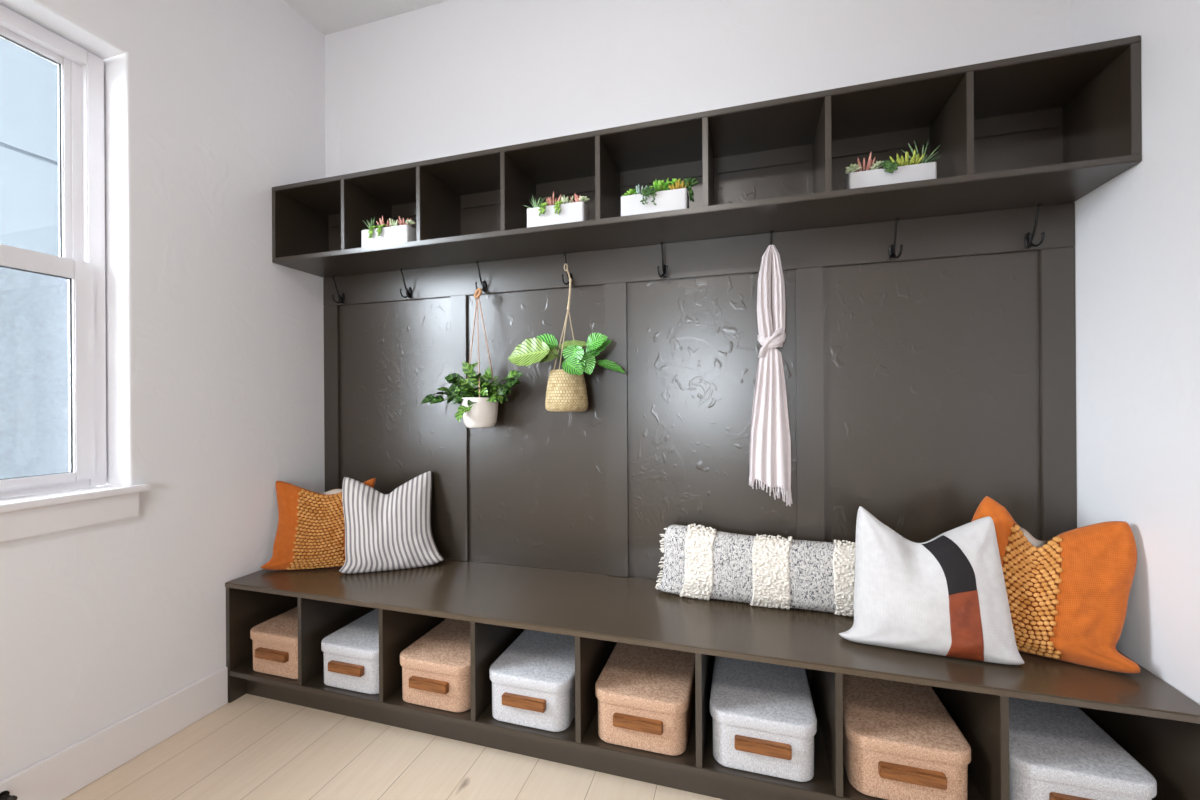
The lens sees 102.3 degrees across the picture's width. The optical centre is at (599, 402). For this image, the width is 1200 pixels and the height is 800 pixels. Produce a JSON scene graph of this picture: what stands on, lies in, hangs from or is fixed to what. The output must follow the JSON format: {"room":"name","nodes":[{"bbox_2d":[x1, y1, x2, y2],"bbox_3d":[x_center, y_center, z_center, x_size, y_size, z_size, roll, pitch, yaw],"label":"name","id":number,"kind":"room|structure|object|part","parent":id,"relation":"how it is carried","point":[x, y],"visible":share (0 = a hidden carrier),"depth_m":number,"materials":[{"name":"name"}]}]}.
{"room":"mudroom","nodes":[
{"label":"mudroom","id":0,"kind":"room"},
{"bbox_2d":[0,0,325,780],"bbox_3d":[-1.967,-0.297,0.364,0.160,2.895,4.100,0,0,17],"label":"wall","id":1,"kind":"structure","parent":0,"point":[215,346],"depth_m":1.71,"materials":[{"name":"white paint"}]},
{"bbox_2d":[0,790,17,799],"bbox_3d":[-1.562,1.044,1.276,0.049,0.023,0.024,0,0,17],"label":"door stop","id":2,"kind":"object","parent":1,"relation":"attached to","point":[4,795],"visible":1,"depth_m":1.28,"materials":[{"name":"black metal"}]},
{"bbox_3d":[-1.583,1.044,1.282,0.004,0.023,0.024,0,0,17],"label":"plate","id":3,"kind":"part","parent":2,"relation":"part of","materials":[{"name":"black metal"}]},
{"bbox_2d":[0,4,106,498],"bbox_3d":[-1.783,-0.425,1.102,0.081,1.393,1.019,0,0,17],"label":"window","id":4,"kind":"structure","parent":1,"relation":"in","point":[80,260],"depth_m":1.52,"materials":[{"name":"white plastic"}]},
{"bbox_3d":[-1.805,-0.746,1.111,0.028,0.672,0.945,0,0,17],"label":"sash","id":5,"kind":"part","parent":4,"relation":"part of","materials":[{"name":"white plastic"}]},
{"bbox_3d":[-1.764,-0.099,1.095,0.044,0.687,0.955,0,0,17],"label":"sash","id":6,"kind":"part","parent":4,"relation":"part of","materials":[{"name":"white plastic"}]},
{"bbox_2d":[0,492,139,542],"bbox_3d":[-1.659,0.332,1.068,0.018,0.080,1.063,0,0,17],"label":"trim","id":7,"kind":"structure","parent":1,"relation":"attached to","point":[19,524],"depth_m":1.40,"materials":[{"name":"white paint"}]},
{"bbox_2d":[0,484,150,512],"bbox_3d":[-1.697,0.281,1.080,0.128,0.020,1.113,0,0,17],"label":"trim","id":8,"kind":"structure","parent":1,"relation":"attached to","point":[53,498],"depth_m":1.42,"materials":[{"name":"white paint"}]},
{"bbox_2d":[0,667,227,799],"bbox_3d":[-1.943,1.081,0.111,0.014,0.140,3.622,0,0,17],"label":"baseboard","id":9,"kind":"structure","parent":1,"relation":"attached to","point":[67,771],"depth_m":1.52,"materials":[{"name":"white paint"}]},
{"bbox_2d":[285,0,448,34],"bbox_3d":[-0.530,-1.814,-0.068,3.180,0.120,4.400,0,0,17],"label":"ceiling","id":10,"kind":"structure","parent":0,"point":[328,16],"depth_m":2.16,"materials":[{"name":"white paint"}]},
{"bbox_2d":[63,693,723,799],"bbox_3d":[-0.721,1.203,-0.005,3.620,0.120,4.400,0,0,17],"label":"floor","id":11,"kind":"structure","parent":0,"point":[251,747],"depth_m":1.51,"materials":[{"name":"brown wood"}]},
{"bbox_2d":[225,558,1199,799],"bbox_3d":[0.011,0.908,1.664,2.868,0.460,0.479,0,0,17],"label":"storage bench","id":12,"kind":"object","parent":11,"relation":"on","point":[1158,725],"visible":0.64,"depth_m":1.48,"materials":[{"name":"brown paint"}]},
{"bbox_3d":[-1.353,0.926,2.073,0.019,0.441,0.474,0,0,17],"label":"panel","id":13,"kind":"part","parent":12,"relation":"part of","materials":[{"name":"brown paint"}]},
{"bbox_2d":[250,606,297,678],"bbox_3d":[-1.167,0.944,1.980,0.284,0.156,0.399,0,0,17],"label":"storage box","id":14,"kind":"object","parent":12,"relation":"on","point":[275,640],"visible":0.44,"depth_m":1.81,"materials":[{"name":"beige fabric"}]},
{"bbox_3d":[-1.221,0.940,1.799,0.145,0.032,0.021,0,0,17],"label":"handle","id":15,"kind":"part","parent":14,"relation":"part of","materials":[{"name":"brown wood"}]},
{"bbox_3d":[-1.165,0.882,1.986,0.284,0.032,0.386,0,0,17],"label":"lid","id":16,"kind":"part","parent":14,"relation":"part of","materials":[{"name":"beige fabric"}]},
{"bbox_2d":[260,478,375,569],"bbox_3d":[-1.173,0.506,2.020,0.423,0.356,0.122,0,0,-9],"label":"throw cushion","id":17,"kind":"object","parent":12,"relation":"on","point":[310,534],"visible":0.8,"depth_m":1.98,"materials":[{"name":"orange fabric"}]},
{"bbox_2d":[321,608,378,693],"bbox_3d":[-0.840,0.942,1.884,0.284,0.156,0.399,0,0,17],"label":"storage box","id":18,"kind":"object","parent":12,"relation":"on","point":[351,652],"visible":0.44,"depth_m":1.72,"materials":[{"name":"grey fabric"}]},
{"bbox_3d":[-0.894,0.937,1.703,0.145,0.032,0.021,0,0,17],"label":"handle","id":19,"kind":"part","parent":18,"relation":"part of","materials":[{"name":"brown wood"}]},
{"bbox_3d":[-0.839,0.880,1.890,0.284,0.032,0.386,0,0,17],"label":"lid","id":20,"kind":"part","parent":18,"relation":"part of","materials":[{"name":"grey fabric"}]},
{"bbox_2d":[339,471,443,573],"bbox_3d":[-0.861,0.491,2.016,0.404,0.382,0.168,0,0,-15],"label":"throw cushion","id":21,"kind":"object","parent":12,"relation":"on","point":[391,531],"visible":1,"depth_m":1.97,"materials":[{"name":"fabric"}]},
{"bbox_2d":[400,618,470,712],"bbox_3d":[-0.513,0.940,1.782,0.284,0.156,0.399,0,0,17],"label":"storage box","id":22,"kind":"object","parent":12,"relation":"on","point":[436,668],"visible":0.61,"depth_m":1.62,"materials":[{"name":"beige fabric"}]},
{"bbox_3d":[-0.567,0.935,1.601,0.145,0.032,0.021,0,0,17],"label":"handle","id":23,"kind":"part","parent":22,"relation":"part of","materials":[{"name":"brown wood"}]},
{"bbox_3d":[-0.511,0.878,1.788,0.284,0.032,0.386,0,0,17],"label":"lid","id":24,"kind":"part","parent":22,"relation":"part of","materials":[{"name":"beige fabric"}]},
{"bbox_2d":[489,629,574,731],"bbox_3d":[-0.183,0.937,1.685,0.284,0.156,0.399,0,0,17],"label":"storage box","id":25,"kind":"object","parent":12,"relation":"on","point":[533,679],"visible":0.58,"depth_m":1.53,"materials":[{"name":"grey fabric"}]},
{"bbox_3d":[-0.237,0.933,1.504,0.145,0.032,0.021,0,0,17],"label":"handle","id":26,"kind":"part","parent":25,"relation":"part of","materials":[{"name":"brown wood"}]},
{"bbox_3d":[-0.181,0.876,1.692,0.284,0.032,0.386,0,0,17],"label":"lid","id":27,"kind":"part","parent":25,"relation":"part of","materials":[{"name":"grey fabric"}]},
{"bbox_2d":[230,659,982,799],"bbox_3d":[0.012,1.024,1.662,2.830,0.020,0.468,0,0,17],"label":"shelf","id":28,"kind":"object","parent":12,"relation":"attached to","point":[822,786],"depth_m":1.45,"materials":[{"name":"brown paint"}]},
{"bbox_2d":[595,642,694,755],"bbox_3d":[0.163,0.935,1.582,0.284,0.156,0.399,0,0,17],"label":"storage box","id":29,"kind":"object","parent":12,"relation":"on","point":[645,695],"visible":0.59,"depth_m":1.43,"materials":[{"name":"beige fabric"}]},
{"bbox_3d":[0.109,0.931,1.401,0.145,0.032,0.021,0,0,17],"label":"handle","id":30,"kind":"part","parent":29,"relation":"part of","materials":[{"name":"brown wood"}]},
{"bbox_3d":[0.165,0.873,1.588,0.284,0.032,0.386,0,0,17],"label":"lid","id":31,"kind":"part","parent":29,"relation":"part of","materials":[{"name":"beige fabric"}]},
{"bbox_2d":[323,202,1076,578],"bbox_3d":[0.072,0.039,1.885,2.868,1.274,0.019,0,0,17],"label":"panelling","id":32,"kind":"object","parent":12,"relation":"on","point":[927,383],"visible":0.75,"depth_m":1.77,"materials":[{"name":"brown paint"}]},
{"bbox_2d":[331,275,344,303],"bbox_3d":[-1.204,-0.516,2.222,0.041,0.120,0.067,0,0,17],"label":"coat hook","id":33,"kind":"object","parent":32,"relation":"attached to","point":[342,297],"visible":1,"depth_m":2.22,"materials":[{"name":"black metal"}]},
{"bbox_3d":[-0.930,0.112,2.191,0.613,1.142,0.005,0,0,17],"label":"panel","id":34,"kind":"part","parent":32,"relation":"part of","materials":[{"name":"brown paint"}]},
{"bbox_2d":[399,269,411,297],"bbox_3d":[-0.851,-0.518,2.117,0.041,0.120,0.067,0,0,17],"label":"coat hook","id":35,"kind":"object","parent":32,"relation":"attached to","point":[408,291],"visible":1,"depth_m":2.11,"materials":[{"name":"black metal"}]},
{"bbox_2d":[475,261,486,291],"bbox_3d":[-0.495,-0.521,2.010,0.041,0.120,0.067,0,0,17],"label":"coat hook","id":36,"kind":"object","parent":32,"relation":"attached to","point":[483,283],"visible":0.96,"depth_m":2.00,"materials":[{"name":"black metal"}]},
{"bbox_2d":[421,288,523,427],"bbox_3d":[-0.506,-0.184,1.935,0.409,0.570,0.200,0,0,35],"label":"hanging planter","id":37,"kind":"object","parent":36,"relation":"hanging from","point":[479,399],"visible":1,"depth_m":1.91,"materials":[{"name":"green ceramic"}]},
{"bbox_3d":[-0.526,-0.212,1.979,0.055,0.446,0.004,0,0,-13],"label":"cord","id":38,"kind":"part","parent":37,"relation":"part of","materials":[{"name":"brown fabric"}]},
{"bbox_3d":[-0.509,-0.045,1.927,0.356,0.165,0.120,0,0,17],"label":"stem","id":39,"kind":"part","parent":37,"relation":"part of","materials":[{"name":"green plant"}]},
{"bbox_3d":[-0.485,-0.212,1.932,0.004,0.446,0.100,0,0,-18],"label":"cord","id":40,"kind":"part","parent":37,"relation":"part of","materials":[{"name":"brown fabric"}]},
{"bbox_3d":[-0.484,0.041,1.954,0.147,0.120,0.147,0,0,17],"label":"pot","id":41,"kind":"part","parent":37,"relation":"part of","materials":[{"name":"beige ceramic"}]},
{"bbox_3d":[-0.460,-0.212,1.982,0.077,0.446,0.004,0,0,1],"label":"cord","id":42,"kind":"part","parent":37,"relation":"part of","materials":[{"name":"brown fabric"}]},
{"bbox_3d":[-0.269,0.108,1.994,0.623,1.142,0.005,0,0,17],"label":"panel","id":43,"kind":"part","parent":32,"relation":"part of","materials":[{"name":"brown paint"}]},
{"bbox_2d":[562,252,571,284],"bbox_3d":[-0.128,-0.523,1.900,0.041,0.120,0.067,0,0,17],"label":"coat hook","id":44,"kind":"object","parent":32,"relation":"attached to","point":[564,253],"visible":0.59,"depth_m":1.89,"materials":[{"name":"black metal"}]},
{"bbox_2d":[508,263,624,411],"bbox_3d":[-0.134,-0.251,1.834,0.443,0.572,0.172,0,0,17],"label":"hanging planter","id":45,"kind":"object","parent":44,"relation":"hanging from","point":[566,391],"visible":1,"depth_m":1.80,"materials":[{"name":"beige wicker"}]},
{"bbox_3d":[-0.149,-0.233,1.847,0.068,0.258,0.007,0,0,-33],"label":"cord","id":46,"kind":"part","parent":45,"relation":"part of","materials":[{"name":"beige fabric"}]},
{"bbox_3d":[-0.138,-0.233,1.835,0.005,0.258,0.070,0,0,29],"label":"cord","id":47,"kind":"part","parent":45,"relation":"part of","materials":[{"name":"beige fabric"}]},
{"bbox_2d":[545,369,587,411],"bbox_3d":[-0.128,-0.044,1.846,0.167,0.159,0.147,0,0,17],"label":"basket","id":48,"kind":"object","parent":45,"relation":"on","point":[566,391],"depth_m":1.79,"materials":[{"name":"beige wicker"}]},
{"bbox_3d":[-0.100,-0.233,1.854,0.051,0.258,0.008,0,0,28],"label":"cord","id":49,"kind":"part","parent":45,"relation":"part of","materials":[{"name":"beige fabric"}]},
{"bbox_3d":[-0.101,-0.159,1.815,0.178,0.119,0.088,0,0,17],"label":"stem","id":50,"kind":"part","parent":45,"relation":"part of","materials":[{"name":"green plant"}]},
{"bbox_2d":[657,242,667,277],"bbox_3d":[0.233,-0.525,1.792,0.041,0.120,0.067,0,0,17],"label":"coat hook","id":51,"kind":"object","parent":32,"relation":"attached to","point":[664,267],"visible":1,"depth_m":1.79,"materials":[{"name":"black metal"}]},
{"bbox_3d":[0.067,-0.530,1.882,2.868,0.134,0.013,0,0,17],"label":"rail","id":52,"kind":"part","parent":32,"relation":"part of","materials":[{"name":"brown paint"}]},
{"bbox_3d":[0.401,0.103,1.793,0.612,1.142,0.005,0,0,17],"label":"panel","id":53,"kind":"part","parent":32,"relation":"part of","materials":[{"name":"brown paint"}]},
{"bbox_2d":[770,231,772,268],"bbox_3d":[0.595,-0.528,1.684,0.041,0.120,0.067,0,0,17],"label":"coat hook","id":54,"kind":"object","parent":32,"relation":"attached to","point":[771,232],"visible":0.23,"depth_m":1.66,"materials":[{"name":"black metal"}]},
{"bbox_2d":[749,245,792,506],"bbox_3d":[0.590,-0.090,1.680,0.144,0.896,0.070,0,0,17],"label":"scarf","id":55,"kind":"object","parent":54,"relation":"hanging from","point":[770,439],"visible":1,"depth_m":1.66,"materials":[{"name":"grey fabric"}]},
{"bbox_2d":[889,218,902,259],"bbox_3d":[0.959,-0.530,1.575,0.041,0.120,0.067,0,0,17],"label":"coat hook","id":56,"kind":"object","parent":32,"relation":"attached to","point":[892,255],"visible":1,"depth_m":1.57,"materials":[{"name":"black metal"}]},
{"bbox_3d":[1.072,0.099,1.593,0.620,1.142,0.005,0,0,17],"label":"panel","id":57,"kind":"part","parent":32,"relation":"part of","materials":[{"name":"brown paint"}]},
{"bbox_2d":[1025,203,1044,248],"bbox_3d":[1.318,-0.532,1.468,0.041,0.120,0.067,0,0,17],"label":"coat hook","id":58,"kind":"object","parent":32,"relation":"attached to","point":[1029,237],"visible":1,"depth_m":1.46,"materials":[{"name":"black metal"}]},
{"bbox_3d":[1.326,-0.501,1.496,0.020,0.052,0.010,0,0,17],"label":"mounting plate","id":59,"kind":"part","parent":58,"relation":"part of","materials":[{"name":"black metal"}]},
{"bbox_2d":[655,523,854,616],"bbox_3d":[0.570,0.552,1.627,0.769,0.243,0.170,0,0,19],"label":"lumbar cushion","id":60,"kind":"object","parent":12,"relation":"on","point":[707,563],"visible":0.85,"depth_m":1.58,"materials":[{"name":"beige fabric"}]},
{"bbox_3d":[0.079,0.865,1.890,2.830,0.337,0.007,0,0,17],"label":"panel","id":61,"kind":"part","parent":12,"relation":"part of","materials":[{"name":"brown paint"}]},
{"bbox_2d":[710,656,816,781],"bbox_3d":[0.492,0.933,1.484,0.284,0.156,0.399,0,0,17],"label":"storage box","id":62,"kind":"object","parent":12,"relation":"on","point":[763,715],"visible":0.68,"depth_m":1.34,"materials":[{"name":"grey fabric"}]},
{"bbox_3d":[0.438,0.928,1.303,0.145,0.032,0.021,0,0,17],"label":"handle","id":63,"kind":"part","parent":62,"relation":"part of","materials":[{"name":"brown wood"}]},
{"bbox_3d":[0.493,0.871,1.490,0.284,0.032,0.386,0,0,17],"label":"lid","id":64,"kind":"part","parent":62,"relation":"part of","materials":[{"name":"grey fabric"}]},
{"bbox_2d":[842,674,970,799],"bbox_3d":[0.829,0.931,1.383,0.284,0.156,0.399,0,0,17],"label":"storage box","id":65,"kind":"object","parent":12,"relation":"on","point":[901,742],"visible":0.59,"depth_m":1.24,"materials":[{"name":"beige fabric"}]},
{"bbox_3d":[0.775,0.926,1.202,0.145,0.032,0.021,0,0,17],"label":"handle","id":66,"kind":"part","parent":65,"relation":"part of","materials":[{"name":"brown wood"}]},
{"bbox_2d":[838,506,1023,664],"bbox_3d":[0.890,0.492,1.350,0.421,0.358,0.204,0,0,17],"label":"throw cushion","id":67,"kind":"object","parent":12,"relation":"on","point":[945,594],"visible":1,"depth_m":1.29,"materials":[{"name":"white fabric"}]},
{"bbox_2d":[971,496,1139,672],"bbox_3d":[1.185,0.472,1.306,0.377,0.394,0.176,0,0,38],"label":"throw cushion","id":68,"kind":"object","parent":12,"relation":"on","point":[1068,592],"visible":0.84,"depth_m":1.24,"materials":[{"name":"orange fabric"}]},
{"bbox_2d":[1009,697,1156,799],"bbox_3d":[1.171,0.928,1.283,0.284,0.156,0.399,0,0,17],"label":"storage box","id":69,"kind":"object","parent":12,"relation":"on","point":[1057,751],"visible":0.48,"depth_m":1.16,"materials":[{"name":"grey fabric"}]},
{"bbox_3d":[1.117,0.924,1.102,0.145,0.032,0.021,0,0,17],"label":"handle","id":70,"kind":"part","parent":69,"relation":"part of","materials":[{"name":"brown wood"}]},
{"bbox_3d":[1.377,0.908,1.257,0.019,0.441,0.474,0,0,17],"label":"panel","id":71,"kind":"part","parent":12,"relation":"part of","materials":[{"name":"brown paint"}]},
{"bbox_2d":[325,0,1069,578],"bbox_3d":[0.089,-0.310,1.968,3.180,2.895,0.150,0,0,17],"label":"wall","id":72,"kind":"structure","parent":0,"point":[451,77],"depth_m":1.91,"materials":[{"name":"white paint"}]},
{"bbox_2d":[272,35,1141,277],"bbox_3d":[0.029,-0.758,1.761,2.868,0.319,0.277,0,0,17],"label":"cubby shelf","id":73,"kind":"object","parent":72,"relation":"attached to","point":[1054,126],"visible":0.96,"depth_m":1.61,"materials":[{"name":"brown paint"}]},
{"bbox_3d":[-1.335,-0.749,2.169,0.019,0.281,0.276,0,0,17],"label":"panel","id":74,"kind":"part","parent":73,"relation":"part of","materials":[{"name":"brown paint"}]},
{"bbox_3d":[-1.126,-0.844,2.242,0.319,0.030,0.010,0,0,17],"label":"hanging rail","id":75,"kind":"part","parent":73,"relation":"part of","materials":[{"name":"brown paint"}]},
{"bbox_3d":[-1.124,-0.716,2.245,0.319,0.212,0.004,0,0,17],"label":"panel","id":76,"kind":"part","parent":73,"relation":"part of","materials":[{"name":"brown paint"}]},
{"bbox_2d":[361,216,416,247],"bbox_3d":[-0.841,-0.680,1.916,0.262,0.136,0.095,0,0,17],"label":"planter","id":77,"kind":"object","parent":73,"relation":"on","point":[384,234],"visible":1,"depth_m":1.88,"materials":[{"name":"grey ceramic"}]},
{"bbox_3d":[-0.783,-0.846,2.140,0.314,0.030,0.010,0,0,17],"label":"hanging rail","id":78,"kind":"part","parent":73,"relation":"part of","materials":[{"name":"brown paint"}]},
{"bbox_3d":[-0.782,-0.719,2.142,0.314,0.212,0.004,0,0,17],"label":"panel","id":79,"kind":"part","parent":73,"relation":"part of","materials":[{"name":"brown paint"}]},
{"bbox_3d":[-0.443,-0.848,2.038,0.314,0.030,0.010,0,0,17],"label":"hanging rail","id":80,"kind":"part","parent":73,"relation":"part of","materials":[{"name":"brown paint"}]},
{"bbox_3d":[-0.441,-0.721,2.041,0.314,0.212,0.004,0,0,17],"label":"panel","id":81,"kind":"part","parent":73,"relation":"part of","materials":[{"name":"brown paint"}]},
{"bbox_2d":[523,191,589,227],"bbox_3d":[-0.157,-0.681,1.712,0.259,0.129,0.095,0,0,17],"label":"planter","id":82,"kind":"object","parent":73,"relation":"on","point":[561,211],"visible":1,"depth_m":1.68,"materials":[{"name":"grey ceramic"}]},
{"bbox_3d":[-0.148,-0.651,1.718,0.214,0.070,0.078,0,0,17],"label":"pot","id":83,"kind":"part","parent":82,"relation":"part of","materials":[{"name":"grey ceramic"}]},
{"bbox_3d":[-0.102,-0.850,1.936,0.314,0.030,0.010,0,0,17],"label":"hanging rail","id":84,"kind":"part","parent":73,"relation":"part of","materials":[{"name":"brown paint"}]},
{"bbox_3d":[-0.101,-0.723,1.939,0.314,0.212,0.004,0,0,17],"label":"panel","id":85,"kind":"part","parent":73,"relation":"part of","materials":[{"name":"brown paint"}]},
{"bbox_2d":[621,177,698,215],"bbox_3d":[0.200,-0.682,1.607,0.259,0.128,0.095,0,0,17],"label":"planter","id":86,"kind":"object","parent":73,"relation":"on","point":[662,196],"visible":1,"depth_m":1.58,"materials":[{"name":"grey ceramic"}]},
{"bbox_3d":[0.184,-0.654,1.621,0.220,0.070,0.078,0,0,17],"label":"pot","id":87,"kind":"part","parent":86,"relation":"part of","materials":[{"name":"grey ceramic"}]},
{"bbox_3d":[0.238,-0.853,1.834,0.314,0.030,0.010,0,0,17],"label":"hanging rail","id":88,"kind":"part","parent":73,"relation":"part of","materials":[{"name":"brown paint"}]},
{"bbox_3d":[0.240,-0.725,1.837,0.314,0.212,0.004,0,0,17],"label":"panel","id":89,"kind":"part","parent":73,"relation":"part of","materials":[{"name":"brown paint"}]},
{"bbox_3d":[0.579,-0.855,1.732,0.314,0.030,0.010,0,0,17],"label":"hanging rail","id":90,"kind":"part","parent":73,"relation":"part of","materials":[{"name":"brown paint"}]},
{"bbox_3d":[0.580,-0.728,1.735,0.314,0.212,0.004,0,0,17],"label":"panel","id":91,"kind":"part","parent":73,"relation":"part of","materials":[{"name":"brown paint"}]},
{"bbox_3d":[0.921,-0.730,1.633,0.314,0.212,0.004,0,0,17],"label":"panel","id":92,"kind":"part","parent":73,"relation":"part of","materials":[{"name":"brown paint"}]},
{"bbox_3d":[0.919,-0.857,1.631,0.314,0.030,0.010,0,0,17],"label":"hanging rail","id":93,"kind":"part","parent":73,"relation":"part of","materials":[{"name":"brown paint"}]},
{"bbox_2d":[845,140,940,188],"bbox_3d":[0.877,-0.698,1.442,0.267,0.150,0.096,0,0,17],"label":"planter","id":94,"kind":"object","parent":73,"relation":"on","point":[921,168],"visible":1,"depth_m":1.42,"materials":[{"name":"grey ceramic"}]},
{"bbox_3d":[0.868,-0.656,1.454,0.228,0.066,0.078,0,0,17],"label":"pot","id":95,"kind":"part","parent":94,"relation":"part of","materials":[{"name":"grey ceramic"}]},
{"bbox_3d":[1.261,-0.732,1.531,0.314,0.212,0.004,0,0,17],"label":"panel","id":96,"kind":"part","parent":73,"relation":"part of","materials":[{"name":"brown paint"}]},
{"bbox_3d":[1.259,-0.859,1.529,0.314,0.030,0.010,0,0,17],"label":"hanging rail","id":97,"kind":"part","parent":73,"relation":"part of","materials":[{"name":"brown paint"}]},
{"bbox_3d":[1.393,-0.767,1.353,0.021,0.281,0.276,0,0,17],"label":"panel","id":98,"kind":"part","parent":73,"relation":"part of","materials":[{"name":"brown paint"}]},
{"bbox_2d":[1070,0,1199,704],"bbox_3d":[0.932,-0.316,-0.502,0.150,2.895,4.100,0,0,17],"label":"wall","id":99,"kind":"structure","parent":0,"point":[1137,246],"depth_m":1.20,"materials":[{"name":"white paint"}]},
{"label":"outside","id":100,"kind":"structure","parent":0,"visible":0},
{"bbox_3d":[-15.949,1.593,6.689,29.400,0.100,60.000,0,0,17],"label":"ground","id":101,"kind":"structure","parent":100,"visible":0},
{"bbox_2d":[0,38,96,498],"bbox_3d":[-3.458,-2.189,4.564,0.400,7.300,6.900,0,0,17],"label":"window glass","id":102,"kind":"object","parent":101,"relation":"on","point":[34,405],"visible":0.02,"depth_m":3.12,"materials":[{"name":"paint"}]}
]}

